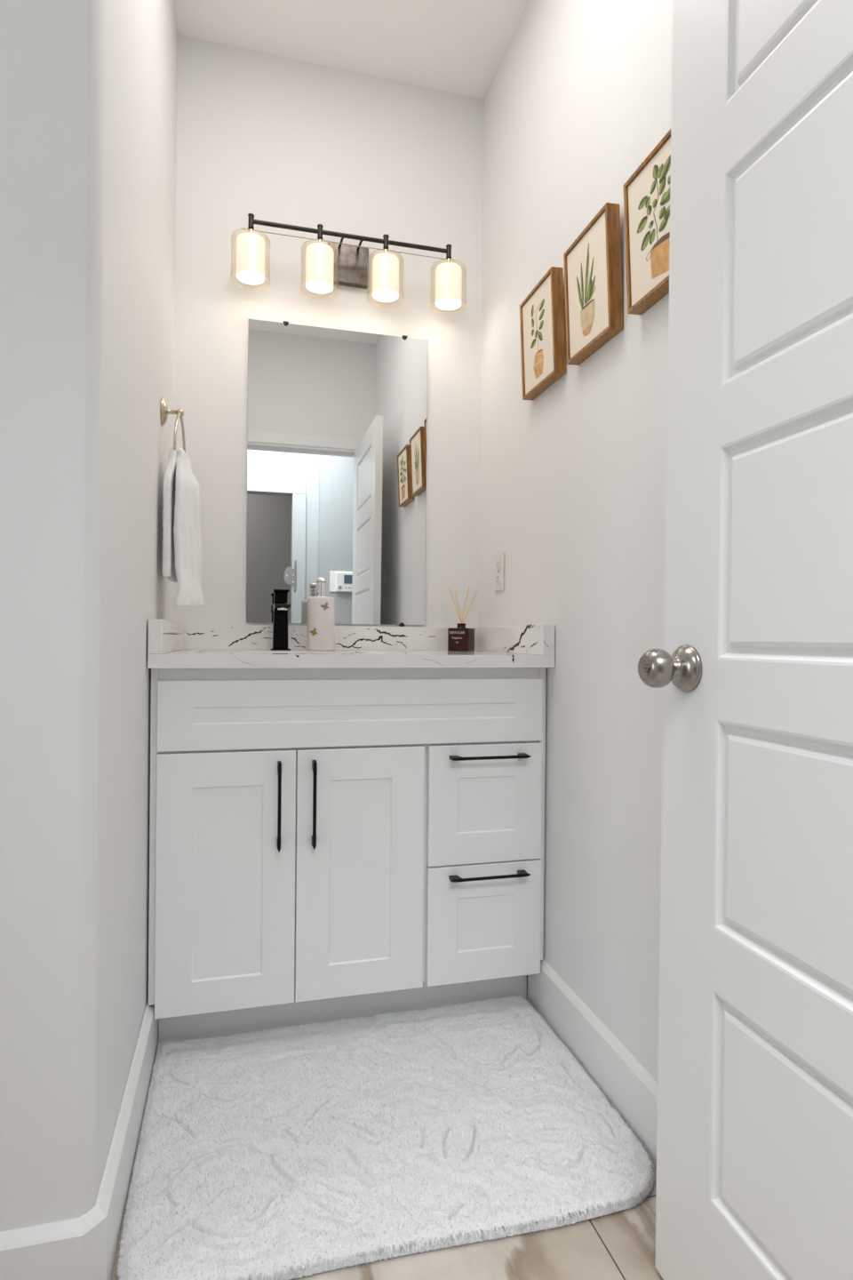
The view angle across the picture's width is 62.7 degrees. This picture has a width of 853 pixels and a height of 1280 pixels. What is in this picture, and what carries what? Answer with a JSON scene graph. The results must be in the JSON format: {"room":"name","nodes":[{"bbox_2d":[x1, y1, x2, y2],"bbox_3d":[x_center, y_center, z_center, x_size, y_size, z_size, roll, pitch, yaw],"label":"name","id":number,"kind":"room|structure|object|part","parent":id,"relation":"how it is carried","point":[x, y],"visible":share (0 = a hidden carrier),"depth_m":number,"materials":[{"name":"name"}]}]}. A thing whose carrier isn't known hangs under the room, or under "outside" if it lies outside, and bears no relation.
{"room":"bathroom","nodes":[
{"label":"bathroom","id":0,"kind":"room"},
{"bbox_2d":[0,0,177,1231],"bbox_3d":[-1.391,-0.414,1.291,1.657,2.676,1.093,0,0,-14],"label":"wall","id":1,"kind":"structure","parent":0,"point":[88,88],"depth_m":0.96,"materials":[{"name":"white paint"}]},
{"bbox_2d":[0,999,158,1279],"bbox_3d":[-1.337,0.857,1.071,1.674,0.136,0.660,0,0,-14],"label":"baseboard","id":2,"kind":"structure","parent":1,"relation":"attached to","point":[84,1247],"depth_m":0.98,"materials":[{"name":"white paint"}]},
{"bbox_2d":[160,397,185,452],"bbox_3d":[-0.627,-0.515,1.733,0.052,0.162,0.126,0,0,-14],"label":"towel ring","id":3,"kind":"object","parent":1,"relation":"attached to","point":[164,411],"visible":0.8,"depth_m":1.71,"materials":[{"name":"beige metal"}]},
{"bbox_3d":[-0.620,-0.563,1.731,0.038,0.018,0.018,0,0,-14],"label":"post","id":4,"kind":"part","parent":3,"relation":"part of","materials":[{"name":"beige metal"}]},
{"bbox_2d":[162,446,204,607],"bbox_3d":[-0.596,-0.272,1.733,0.090,0.388,0.212,0,0,-13],"label":"hand towel","id":5,"kind":"object","parent":3,"relation":"hanging from","point":[182,561],"visible":1,"depth_m":1.66,"materials":[{"name":"white fabric"}]},
{"bbox_2d":[172,34,483,627],"bbox_3d":[-0.288,-0.406,2.203,1.350,2.676,0.120,0,0,-14],"label":"wall","id":6,"kind":"structure","parent":0,"point":[271,138],"depth_m":2.12,"materials":[{"name":"white paint"}]},
{"bbox_2d":[246,319,427,626],"bbox_3d":[-0.266,-0.498,2.141,0.547,0.910,0.010,0,0,-14],"label":"mirror","id":7,"kind":"object","parent":6,"relation":"attached to","point":[337,451],"visible":0.98,"depth_m":2.14,"materials":[{"name":"grey mirror"}]},
{"bbox_2d":[230,213,466,310],"bbox_3d":[-0.221,-1.106,2.072,0.690,0.194,0.158,0,0,-14],"label":"vanity light","id":8,"kind":"object","parent":6,"relation":"attached to","point":[332,263],"visible":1,"depth_m":2.05,"materials":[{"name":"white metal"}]},
{"bbox_3d":[-0.495,-1.179,1.975,0.017,0.038,0.017,0,0,-14],"label":"post","id":9,"kind":"part","parent":8,"relation":"part of","materials":[{"name":"brown metal"}]},
{"bbox_3d":[-0.496,-1.075,1.975,0.079,0.109,0.079,0,0,-14],"label":"lamp shade","id":10,"kind":"part","parent":8,"relation":"part of","materials":[{"name":"white glass"}]},
{"bbox_3d":[-0.308,-1.074,2.024,0.079,0.109,0.079,0,0,-14],"label":"lamp shade","id":11,"kind":"part","parent":8,"relation":"part of","materials":[{"name":"white glass"}]},
{"bbox_3d":[-0.307,-1.178,2.024,0.017,0.038,0.017,0,0,-14],"label":"post","id":12,"kind":"part","parent":8,"relation":"part of","materials":[{"name":"brown metal"}]},
{"bbox_3d":[-0.253,-1.183,2.082,0.007,0.025,0.088,0,0,-14],"label":"arm","id":13,"kind":"part","parent":8,"relation":"part of","materials":[{"name":"brown metal"}]},
{"bbox_3d":[-0.239,-1.144,2.138,0.124,0.120,0.020,0,0,-14],"label":"plate","id":14,"kind":"part","parent":8,"relation":"part of","materials":[{"name":"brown metal"}]},
{"bbox_3d":[-0.217,-1.156,2.051,0.630,0.003,0.003,0,0,-14],"label":"wire rod","id":15,"kind":"part","parent":8,"relation":"part of","materials":[{"name":"beige metal"}]},
{"bbox_3d":[-0.199,-1.182,2.096,0.007,0.025,0.088,0,0,-14],"label":"arm","id":16,"kind":"part","parent":8,"relation":"part of","materials":[{"name":"brown metal"}]},
{"bbox_3d":[-0.121,-1.072,2.072,0.079,0.109,0.079,0,0,-14],"label":"lamp shade","id":17,"kind":"part","parent":8,"relation":"part of","materials":[{"name":"white glass"}]},
{"bbox_3d":[-0.121,-1.069,2.072,0.109,0.122,0.109,0,0,-14],"label":"lamp shade","id":18,"kind":"part","parent":8,"relation":"part of","materials":[{"name":"clear glass"}]},
{"bbox_3d":[-0.120,-1.176,2.072,0.017,0.038,0.017,0,0,-14],"label":"post","id":19,"kind":"part","parent":8,"relation":"part of","materials":[{"name":"brown metal"}]},
{"bbox_3d":[0.068,-1.175,2.121,0.017,0.038,0.017,0,0,-14],"label":"post","id":20,"kind":"part","parent":8,"relation":"part of","materials":[{"name":"brown metal"}]},
{"bbox_3d":[0.067,-1.071,2.121,0.079,0.109,0.079,0,0,-14],"label":"lamp shade","id":21,"kind":"part","parent":8,"relation":"part of","materials":[{"name":"white glass"}]},
{"bbox_2d":[173,0,528,99],"bbox_3d":[0.521,-1.771,-0.280,4.750,0.080,5.320,0,0,-14],"label":"ceiling","id":22,"kind":"structure","parent":0,"point":[453,46],"depth_m":2.01,"materials":[{"name":"white paint"}]},
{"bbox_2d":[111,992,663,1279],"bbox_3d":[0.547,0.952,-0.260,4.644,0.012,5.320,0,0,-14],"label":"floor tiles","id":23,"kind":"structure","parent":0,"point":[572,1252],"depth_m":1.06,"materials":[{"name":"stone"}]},
{"bbox_2d":[148,667,546,1045],"bbox_3d":[-0.213,0.498,1.868,0.928,0.870,0.567,0,0,-14],"label":"bathroom vanity","id":24,"kind":"object","parent":23,"relation":"on","point":[326,844],"visible":0.92,"depth_m":1.62,"materials":[{"name":"white paint"}]},
{"bbox_3d":[-0.443,0.534,1.557,0.297,0.572,0.018,0,0,-14],"label":"door","id":25,"kind":"part","parent":24,"relation":"part of","materials":[{"name":"white paint"}]},
{"bbox_3d":[-0.328,0.369,1.560,0.008,0.201,0.031,0,0,-14],"label":"handle","id":26,"kind":"part","parent":24,"relation":"part of","materials":[{"name":"black metal"}]},
{"bbox_3d":[-0.253,0.369,1.580,0.008,0.201,0.031,0,0,-14],"label":"handle","id":27,"kind":"part","parent":24,"relation":"part of","materials":[{"name":"black metal"}]},
{"bbox_3d":[-0.149,0.169,1.631,0.898,0.153,0.018,0,0,-14],"label":"false drawer","id":28,"kind":"part","parent":24,"relation":"part of","materials":[{"name":"white paint"}]},
{"bbox_2d":[147,619,554,668],"bbox_3d":[-0.208,0.009,1.870,0.931,0.107,0.567,0,0,-14],"label":"countertop","id":29,"kind":"structure","parent":24,"relation":"on","point":[172,644],"depth_m":1.81,"materials":[{"name":"white stone"}]},
{"bbox_2d":[270,589,290,650],"bbox_3d":[-0.408,-0.057,1.972,0.055,0.172,0.153,0,0,-14],"label":"faucet","id":30,"kind":"object","parent":29,"relation":"on","point":[281,608],"visible":1,"depth_m":2.00,"materials":[{"name":"black metal"}]},
{"bbox_3d":[-0.421,0.027,2.018,0.055,0.004,0.054,0,0,-14],"label":"plate","id":31,"kind":"part","parent":30,"relation":"part of","materials":[{"name":"black"}]},
{"bbox_3d":[-0.416,-0.140,2.005,0.043,0.006,0.065,0,0,-14],"label":"lever","id":32,"kind":"part","parent":30,"relation":"part of","materials":[{"name":"black metal"}]},
{"bbox_3d":[-0.407,-0.094,1.966,0.043,0.023,0.141,0,0,-14],"label":"spout","id":33,"kind":"part","parent":30,"relation":"part of","materials":[{"name":"black"}]},
{"bbox_2d":[306,577,335,650],"bbox_3d":[-0.303,-0.074,2.016,0.080,0.208,0.082,0,0,-14],"label":"soap dispenser","id":34,"kind":"object","parent":29,"relation":"on","point":[321,607],"visible":1,"depth_m":1.98,"materials":[{"name":"white ceramic"}]},
{"bbox_2d":[448,586,477,651],"bbox_3d":[0.109,-0.064,2.140,0.081,0.196,0.066,1,0,23],"label":"reed diffuser","id":35,"kind":"object","parent":29,"relation":"on","point":[460,638],"visible":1,"depth_m":2.12,"materials":[{"name":"brown glass"}]},
{"bbox_3d":[-0.153,0.537,1.632,0.298,0.572,0.018,0,0,-14],"label":"door","id":36,"kind":"part","parent":24,"relation":"part of","materials":[{"name":"white paint"}]},
{"bbox_3d":[0.141,0.685,1.708,0.290,0.281,0.018,0,0,-14],"label":"drawer","id":37,"kind":"part","parent":24,"relation":"part of","materials":[{"name":"white paint"}]},
{"bbox_3d":[0.144,0.397,1.708,0.290,0.287,0.018,0,0,-14],"label":"drawer","id":38,"kind":"part","parent":24,"relation":"part of","materials":[{"name":"white paint"}]},
{"bbox_3d":[0.151,0.568,1.685,0.202,0.008,0.031,0,0,-14],"label":"handle","id":39,"kind":"part","parent":24,"relation":"part of","materials":[{"name":"black metal"}]},
{"bbox_3d":[0.152,0.281,1.684,0.202,0.008,0.031,0,0,-14],"label":"handle","id":40,"kind":"part","parent":24,"relation":"part of","materials":[{"name":"black metal"}]},
{"bbox_2d":[115,994,656,1279],"bbox_3d":[-0.089,0.919,1.384,0.912,0.032,0.684,0,0,-14],"label":"bath rug","id":41,"kind":"object","parent":23,"relation":"on","point":[292,1152],"visible":1,"depth_m":1.27,"materials":[{"name":"white fabric"}]},
{"bbox_2d":[448,623,474,651],"bbox_3d":[0.107,-0.008,2.142,0.066,0.084,0.066,1,0,23],"label":"bottle","id":42,"kind":"object","parent":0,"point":[460,638],"depth_m":2.11,"materials":[{"name":"brown glass"}]},
{"bbox_2d":[479,0,672,1081],"bbox_3d":[0.493,-0.397,1.271,0.125,2.676,2.076,0,0,-14],"label":"wall","id":43,"kind":"structure","parent":0,"point":[573,479],"depth_m":1.56,"materials":[{"name":"white paint"}]},
{"bbox_2d":[494,552,504,591],"bbox_3d":[0.215,-0.202,2.077,0.009,0.112,0.073,0,0,-14],"label":"wall outlet","id":44,"kind":"object","parent":43,"relation":"attached to","point":[500,557],"visible":1,"depth_m":2.06,"materials":[{"name":"white plastic"}]},
{"bbox_2d":[496,573,500,583],"bbox_3d":[0.212,-0.182,2.076,0.003,0.029,0.031,0,0,-14],"label":"receptacle","id":45,"kind":"object","parent":44,"relation":"attached to","point":[498,575],"depth_m":2.07,"materials":[{"name":"white plastic"}]},
{"bbox_2d":[496,560,500,569],"bbox_3d":[0.212,-0.223,2.076,0.003,0.029,0.031,0,0,-14],"label":"receptacle","id":46,"kind":"object","parent":44,"relation":"attached to","point":[498,562],"depth_m":2.07,"materials":[{"name":"white plastic"}]},
{"bbox_2d":[520,266,566,399],"bbox_3d":[0.289,-0.758,1.756,0.041,0.250,0.201,0,0,-14],"label":"framed picture","id":47,"kind":"object","parent":43,"relation":"attached to","point":[542,324],"visible":1,"depth_m":1.72,"materials":[{"name":"brown wood"}]},
{"bbox_2d":[528,958,657,1165],"bbox_3d":[0.458,0.874,1.104,0.015,0.136,1.495,0,0,-14],"label":"baseboard","id":48,"kind":"structure","parent":43,"relation":"attached to","point":[631,1089],"depth_m":1.46,"materials":[{"name":"white paint"}]},
{"bbox_2d":[563,202,623,365],"bbox_3d":[0.354,-0.752,1.502,0.041,0.251,0.196,0,0,-14],"label":"framed picture","id":49,"kind":"object","parent":43,"relation":"attached to","point":[593,271],"visible":1,"depth_m":1.47,"materials":[{"name":"brown wood"}]},
{"bbox_2d":[624,128,671,315],"bbox_3d":[0.420,-0.747,1.248,0.041,0.246,0.200,0,0,-14],"label":"framed picture","id":50,"kind":"object","parent":43,"relation":"attached to","point":[647,191],"visible":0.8,"depth_m":1.27,"materials":[{"name":"paper"}]},
{"bbox_2d":[589,1195,656,1279],"bbox_3d":[0.495,0.971,-0.273,4.750,0.048,5.320,0,0,-14],"label":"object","id":51,"kind":"structure","parent":0,"point":[656,1196],"depth_m":1.08,"materials":[{"name":"beige wood"}]},
{"bbox_3d":[-0.620,-0.404,-0.027,2.690,2.676,0.120,0,0,-14],"label":"wall","id":52,"kind":"structure","parent":0,"visible":0},
{"bbox_2d":[638,0,852,1279],"bbox_3d":[0.459,-0.073,0.698,0.171,2.012,0.728,1,0,-14],"label":"door","id":53,"kind":"structure","parent":52,"relation":"in","point":[754,668],"depth_m":0.85,"materials":[{"name":"white paint"}]},
{"bbox_3d":[0.319,0.039,0.971,0.039,0.054,0.054,1,0,-14],"label":"knob","id":54,"kind":"part","parent":53,"relation":"part of","materials":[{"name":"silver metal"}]}
]}

